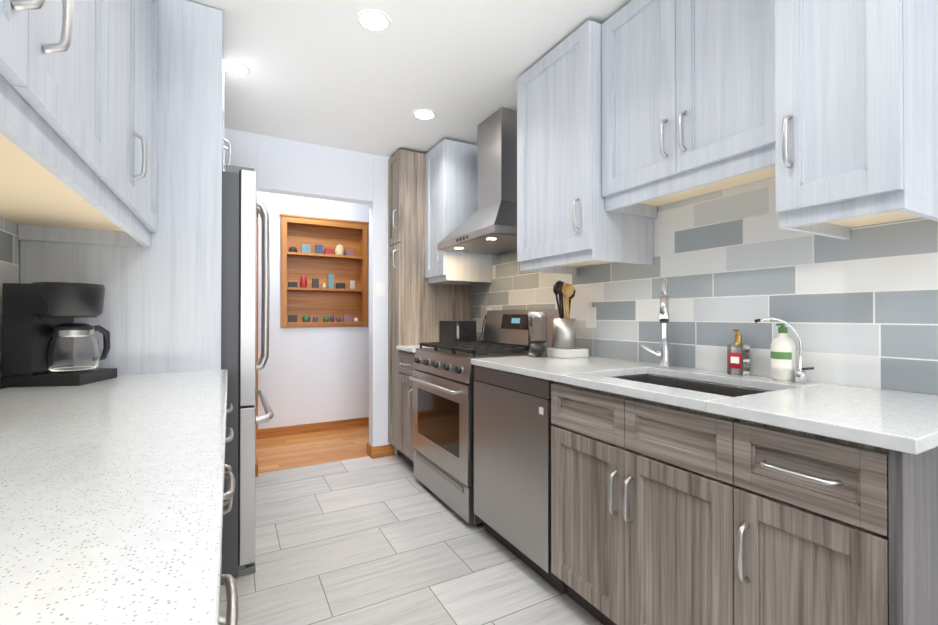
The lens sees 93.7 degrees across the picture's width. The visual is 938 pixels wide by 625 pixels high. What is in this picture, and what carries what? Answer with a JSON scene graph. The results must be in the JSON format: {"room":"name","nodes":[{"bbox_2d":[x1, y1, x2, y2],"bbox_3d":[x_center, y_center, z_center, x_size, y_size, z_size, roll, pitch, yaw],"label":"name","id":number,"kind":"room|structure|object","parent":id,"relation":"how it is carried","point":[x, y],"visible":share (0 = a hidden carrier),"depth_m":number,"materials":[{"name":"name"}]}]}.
{"room":"kitchen","nodes":[
{"label":"kitchen","id":0,"kind":"room"},
{"bbox_2d":[19,243,19,282],"bbox_3d":[-1.475,-0.069,1.203,0.120,2.440,3.660,0,0,-29],"label":"wall","id":1,"kind":"structure","parent":0,"point":[19,262],"depth_m":1.57,"materials":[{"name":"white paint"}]},
{"bbox_2d":[0,216,19,375],"bbox_3d":[-1.143,0.048,0.722,0.005,1.000,1.899,0,0,-29],"label":"backsplash","id":2,"kind":"structure","parent":1,"relation":"attached to","point":[9,256],"depth_m":1.48,"materials":[{"name":"tile"}]},
{"bbox_2d":[0,0,123,195],"bbox_3d":[-0.827,-0.796,0.571,0.399,0.954,1.002,0,0,-29],"label":"upper cabinet","id":3,"kind":"object","parent":1,"relation":"attached to","point":[78,117],"depth_m":0.84,"materials":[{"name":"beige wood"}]},
{"bbox_2d":[0,0,147,223],"bbox_3d":[-1.129,-0.793,1.128,0.399,0.954,0.512,0,0,-29],"label":"upper cabinet","id":4,"kind":"object","parent":1,"relation":"attached to","point":[133,205],"depth_m":1.33,"materials":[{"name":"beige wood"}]},
{"bbox_2d":[0,0,157,239],"bbox_3d":[-1.305,-0.790,1.451,0.399,0.954,0.470,0,0,-29],"label":"upper cabinet","id":5,"kind":"object","parent":1,"relation":"attached to","point":[33,220],"depth_m":1.63,"materials":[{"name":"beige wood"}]},
{"bbox_2d":[222,22,230,171],"bbox_3d":[-1.537,-0.968,2.150,0.658,0.590,0.926,0,0,-29],"label":"upper cabinet","id":6,"kind":"object","parent":1,"relation":"attached to","point":[224,140],"visible":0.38,"depth_m":2.24,"materials":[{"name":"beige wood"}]},
{"bbox_2d":[225,128,396,463],"bbox_3d":[-1.199,-0.055,3.366,2.430,2.440,0.120,0,0,-29],"label":"wall","id":7,"kind":"structure","parent":0,"point":[291,167],"depth_m":3.46,"materials":[{"name":"white paint"}]},
{"bbox_2d":[376,282,384,296],"bbox_3d":[-0.715,-0.186,3.557,0.072,0.116,0.008,0,0,-29],"label":"light switch","id":8,"kind":"object","parent":7,"relation":"attached to","point":[380,289],"visible":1,"depth_m":3.55,"materials":[{"name":"white plastic"}]},
{"bbox_2d":[256,426,368,472],"bbox_3d":[-1.513,1.198,3.831,5.400,0.062,1.130,0,0,-29],"label":"floor","id":9,"kind":"structure","parent":0,"point":[289,451],"depth_m":3.77,"materials":[{"name":"brown wood"}]},
{"bbox_2d":[257,191,368,428],"bbox_3d":[-1.747,-0.049,4.270,5.400,2.440,0.150,0,0,-29],"label":"wall","id":10,"kind":"structure","parent":0,"point":[308,375],"depth_m":4.28,"materials":[{"name":"white paint"}]},
{"bbox_2d":[256,211,258,429],"bbox_3d":[-2.399,0.103,3.819,1.025,2.110,0.018,0,0,-29],"label":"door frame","id":11,"kind":"structure","parent":10,"relation":"attached to","point":[257,318],"depth_m":4.05,"materials":[{"name":"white wood"}]},
{"bbox_2d":[280,213,368,326],"bbox_3d":[-1.442,-0.395,4.408,0.854,1.075,0.158,0,0,-29],"label":"niche shelf","id":12,"kind":"object","parent":10,"relation":"in","point":[324,272],"visible":1,"depth_m":4.44,"materials":[{"name":"brown wood"}]},
{"bbox_2d":[187,0,631,156],"bbox_3d":[-0.033,-1.340,1.124,5.400,0.100,7.330,0,0,-29],"label":"ceiling","id":13,"kind":"structure","parent":0,"point":[332,73],"depth_m":2.26,"materials":[{"name":"white paint"}]},
{"bbox_2d":[224,59,249,75],"bbox_3d":[-1.225,-1.278,2.298,0.148,0.006,0.148,0,0,-29],"label":"recessed light","id":14,"kind":"object","parent":13,"relation":"in","point":[233,67],"visible":0.81,"depth_m":2.30,"materials":[{"name":"white plastic"}]},
{"bbox_2d":[357,10,390,31],"bbox_3d":[-0.419,-1.280,1.936,0.148,0.006,0.148,0,0,-29],"label":"recessed light","id":15,"kind":"object","parent":13,"relation":"in","point":[373,20],"visible":1,"depth_m":1.93,"materials":[{"name":"white plastic"}]},
{"bbox_2d":[413,109,435,119],"bbox_3d":[-0.287,-1.274,2.837,0.148,0.006,0.148,0,0,-29],"label":"recessed light","id":16,"kind":"object","parent":13,"relation":"in","point":[423,114],"visible":1,"depth_m":2.83,"materials":[{"name":"white plastic"}]},
{"bbox_2d":[220,454,602,624],"bbox_3d":[0.280,1.177,0.634,2.730,0.060,6.200,0,0,-29],"label":"floor","id":17,"kind":"structure","parent":0,"point":[387,540],"depth_m":2.03,"materials":[{"name":"grey tile"}]},
{"bbox_2d":[20,0,221,374],"bbox_3d":[-1.325,-0.064,1.718,0.623,2.435,0.022,0,0,-29],"label":"panel","id":18,"kind":"object","parent":17,"relation":"on","point":[161,313],"visible":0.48,"depth_m":1.78,"materials":[{"name":"white wood"}]},
{"bbox_2d":[219,558,222,624],"bbox_3d":[-0.599,0.703,0.385,0.627,0.884,0.521,0,0,-29],"label":"base cabinet","id":19,"kind":"object","parent":17,"relation":"on","point":[220,617],"depth_m":0.75,"materials":[{"name":"grey"}]},
{"bbox_2d":[0,369,227,624],"bbox_3d":[-0.885,0.249,0.933,0.649,0.030,1.767,0,0,-29],"label":"countertop","id":20,"kind":"structure","parent":19,"relation":"on","point":[111,499],"depth_m":0.54,"materials":[{"name":"stone"}]},
{"bbox_2d":[0,282,116,386],"bbox_3d":[-1.387,0.069,1.515,0.225,0.337,0.216,0,0,-9],"label":"coffee maker","id":21,"kind":"object","parent":20,"relation":"on","point":[47,340],"visible":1,"depth_m":1.43,"materials":[{"name":"black plastic"}]},
{"bbox_2d":[223,427,226,624],"bbox_3d":[-1.096,0.709,1.299,0.627,0.884,0.916,0,0,-29],"label":"base cabinet","id":22,"kind":"object","parent":17,"relation":"on","point":[225,475],"depth_m":0.75,"materials":[{"name":"grey"}]},
{"bbox_2d":[221,164,273,576],"bbox_3d":[-1.444,0.257,2.197,0.807,1.799,0.910,0,0,-29],"label":"refrigerator","id":23,"kind":"object","parent":17,"relation":"on","point":[241,205],"visible":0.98,"depth_m":1.93,"materials":[{"name":"grey metal"}]},
{"bbox_2d":[399,350,414,466],"bbox_3d":[-0.195,0.723,3.345,0.664,0.883,0.339,0,0,-29],"label":"base cabinet","id":24,"kind":"object","parent":17,"relation":"on","point":[406,369],"visible":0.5,"depth_m":3.24,"materials":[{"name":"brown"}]},
{"bbox_2d":[396,345,432,352],"bbox_3d":[-0.187,0.265,3.352,0.647,0.030,0.343,0,0,-29],"label":"countertop","id":25,"kind":"structure","parent":24,"relation":"on","point":[410,348],"depth_m":3.21,"materials":[{"name":"stone"}]},
{"bbox_2d":[440,320,475,341],"bbox_3d":[-0.082,0.157,3.403,0.180,0.187,0.300,0,0,-29],"label":"toaster","id":26,"kind":"object","parent":25,"relation":"on","point":[454,330],"visible":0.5,"depth_m":3.31,"materials":[{"name":"black plastic"}]},
{"bbox_2d":[388,149,470,462],"bbox_3d":[-0.340,-0.043,3.616,0.664,2.419,0.258,0,0,-29],"label":"pantry","id":27,"kind":"object","parent":17,"relation":"on","point":[420,308],"visible":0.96,"depth_m":3.45,"materials":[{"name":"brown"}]},
{"bbox_2d":[409,309,558,525],"bbox_3d":[0.060,0.571,2.818,0.710,1.180,0.804,0,0,-29],"label":"gas range","id":28,"kind":"object","parent":17,"relation":"on","point":[442,378],"visible":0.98,"depth_m":2.62,"materials":[{"name":"silver metal"}]},
{"bbox_2d":[474,366,564,593],"bbox_3d":[0.449,0.716,2.192,0.634,0.882,0.619,0,0,-29],"label":"dishwasher","id":29,"kind":"object","parent":17,"relation":"on","point":[513,424],"visible":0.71,"depth_m":1.98,"materials":[{"name":"silver metal"}]},
{"bbox_2d":[551,374,937,624],"bbox_3d":[0.838,0.710,1.443,0.664,0.883,1.053,0,0,-29],"label":"base cabinet","id":30,"kind":"object","parent":17,"relation":"on","point":[663,514],"visible":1,"depth_m":1.13,"materials":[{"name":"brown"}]},
{"bbox_2d":[471,356,937,454],"bbox_3d":[0.701,0.254,1.718,0.647,0.030,1.714,0,0,-29],"label":"countertop","id":31,"kind":"structure","parent":30,"relation":"on","point":[905,422],"depth_m":1.21,"materials":[{"name":"stone"}]},
{"bbox_2d":[528,311,546,356],"bbox_3d":[0.380,0.119,2.437,0.108,0.250,0.108,0,0,-29],"label":"jar","id":32,"kind":"object","parent":31,"relation":"on","point":[537,333],"visible":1,"depth_m":2.39,"materials":[{"name":"silver metal"}]},
{"bbox_2d":[547,348,587,357],"bbox_3d":[0.543,0.222,2.445,0.165,0.044,0.170,0,0,-29],"label":"tray","id":33,"kind":"object","parent":31,"relation":"on","point":[569,353],"visible":0.77,"depth_m":2.38,"materials":[{"name":"white plastic"}]},
{"bbox_2d":[553,281,575,348],"bbox_3d":[0.535,0.010,2.450,0.124,0.377,0.139,0,0,-29],"label":"utensil crock","id":34,"kind":"object","parent":33,"relation":"on","point":[564,330],"visible":1,"depth_m":2.41,"materials":[{"name":"silver metal"}]},
{"bbox_2d":[640,278,671,366],"bbox_3d":[0.821,0.046,1.908,0.185,0.387,0.212,0,0,-29],"label":"kitchen faucet","id":35,"kind":"object","parent":31,"relation":"on","point":[663,352],"visible":1,"depth_m":1.93,"materials":[{"name":"silver metal"}]},
{"bbox_2d":[613,374,770,396],"bbox_3d":[0.763,0.379,1.585,0.404,0.218,0.624,0,0,-29],"label":"sink basin","id":36,"kind":"object","parent":31,"relation":"in","point":[718,389],"visible":0.1,"depth_m":1.74,"materials":[{"name":"silver metal"}]},
{"bbox_2d":[727,329,749,375],"bbox_3d":[1.028,0.150,1.685,0.057,0.177,0.060,0,0,-29],"label":"soap bottle","id":37,"kind":"object","parent":31,"relation":"on","point":[738,356],"visible":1,"depth_m":1.67,"materials":[{"name":"clear glass"}]},
{"bbox_2d":[770,323,795,380],"bbox_3d":[1.108,0.137,1.552,0.072,0.201,0.071,0,0,-29],"label":"lotion bottle","id":38,"kind":"object","parent":31,"relation":"on","point":[783,356],"visible":1,"depth_m":1.53,"materials":[{"name":"white plastic"}]},
{"bbox_2d":[754,317,813,382],"bbox_3d":[1.083,0.127,1.516,0.100,0.222,0.144,0,0,-29],"label":"filter faucet","id":39,"kind":"object","parent":31,"relation":"on","point":[800,374],"visible":1,"depth_m":1.49,"materials":[{"name":"silver metal"}]},
{"bbox_3d":[0.766,-0.061,2.420,0.120,2.440,3.660,0,0,-29],"label":"wall","id":40,"kind":"structure","parent":0,"visible":0},
{"bbox_2d":[425,139,491,284],"bbox_3d":[-0.099,-0.742,3.408,0.446,1.025,0.340,0,0,-29],"label":"upper cabinet","id":41,"kind":"object","parent":40,"relation":"attached to","point":[450,186],"visible":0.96,"depth_m":3.26,"materials":[{"name":"white wood"}]},
{"bbox_2d":[437,107,516,254],"bbox_3d":[0.166,-0.856,2.885,0.479,0.840,0.760,0,0,-29],"label":"range hood","id":42,"kind":"object","parent":40,"relation":"attached to","point":[489,226],"visible":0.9,"depth_m":2.78,"materials":[{"name":"silver metal"}]},
{"bbox_2d":[517,20,652,273],"bbox_3d":[0.550,-0.744,2.216,0.442,1.037,0.540,0,0,-29],"label":"upper cabinet","id":43,"kind":"object","parent":40,"relation":"attached to","point":[567,223],"visible":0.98,"depth_m":2.04,"materials":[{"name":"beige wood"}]},
{"bbox_2d":[602,0,775,218],"bbox_3d":[0.885,-0.856,1.673,0.372,0.820,0.728,0,0,-29],"label":"upper cabinet","id":44,"kind":"object","parent":40,"relation":"attached to","point":[688,99],"visible":0.85,"depth_m":1.58,"materials":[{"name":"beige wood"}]},
{"bbox_2d":[471,176,937,395],"bbox_3d":[1.421,-0.050,1.083,0.005,1.200,5.865,0,0,-29],"label":"backsplash","id":45,"kind":"structure","parent":40,"relation":"attached to","point":[859,308],"depth_m":1.67,"materials":[{"name":"tile"}]},
{"bbox_2d":[478,307,490,339],"bbox_3d":[0.117,0.095,3.412,0.062,0.274,0.118,0,0,-29],"label":"electrical outlet","id":46,"kind":"object","parent":45,"relation":"attached to","point":[488,308],"visible":0.42,"depth_m":3.41,"materials":[{"name":"white plastic"}]},
{"bbox_2d":[586,307,595,327],"bbox_3d":[0.677,0.029,2.439,0.007,0.116,0.072,0,0,-29],"label":"electrical outlet","id":47,"kind":"object","parent":45,"relation":"attached to","point":[590,317],"visible":1,"depth_m":2.44,"materials":[{"name":"white plastic"}]},
{"bbox_2d":[775,0,937,239],"bbox_3d":[1.091,-0.754,1.215,0.448,1.030,0.265,0,0,-29],"label":"upper cabinet","id":48,"kind":"object","parent":40,"relation":"attached to","point":[856,113],"visible":1,"depth_m":1.10,"materials":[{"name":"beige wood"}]},
{"bbox_3d":[-1.503,-0.052,3.822,5.600,2.440,1.170,0,0,-29],"label":"wall","id":49,"kind":"structure","parent":0,"visible":0},
{"bbox_2d":[255,458,257,472],"bbox_3d":[-2.605,1.116,2.672,2.375,0.090,0.014,0,0,-29],"label":"baseboard","id":50,"kind":"structure","parent":49,"relation":"attached to","point":[256,465],"depth_m":3.11,"materials":[{"name":"brown wood"}]},
{"bbox_2d":[256,417,368,438],"bbox_3d":[-1.708,1.126,4.190,5.400,0.090,0.014,0,0,-29],"label":"baseboard","id":51,"kind":"structure","parent":49,"relation":"attached to","point":[357,422],"depth_m":4.28,"materials":[{"name":"brown wood"}]},
{"bbox_2d":[367,443,394,454],"bbox_3d":[0.126,1.126,4.155,2.209,0.090,0.014,0,0,-29],"label":"baseboard","id":52,"kind":"structure","parent":49,"relation":"attached to","point":[380,451],"depth_m":3.55,"materials":[{"name":"brown wood"}]}
]}

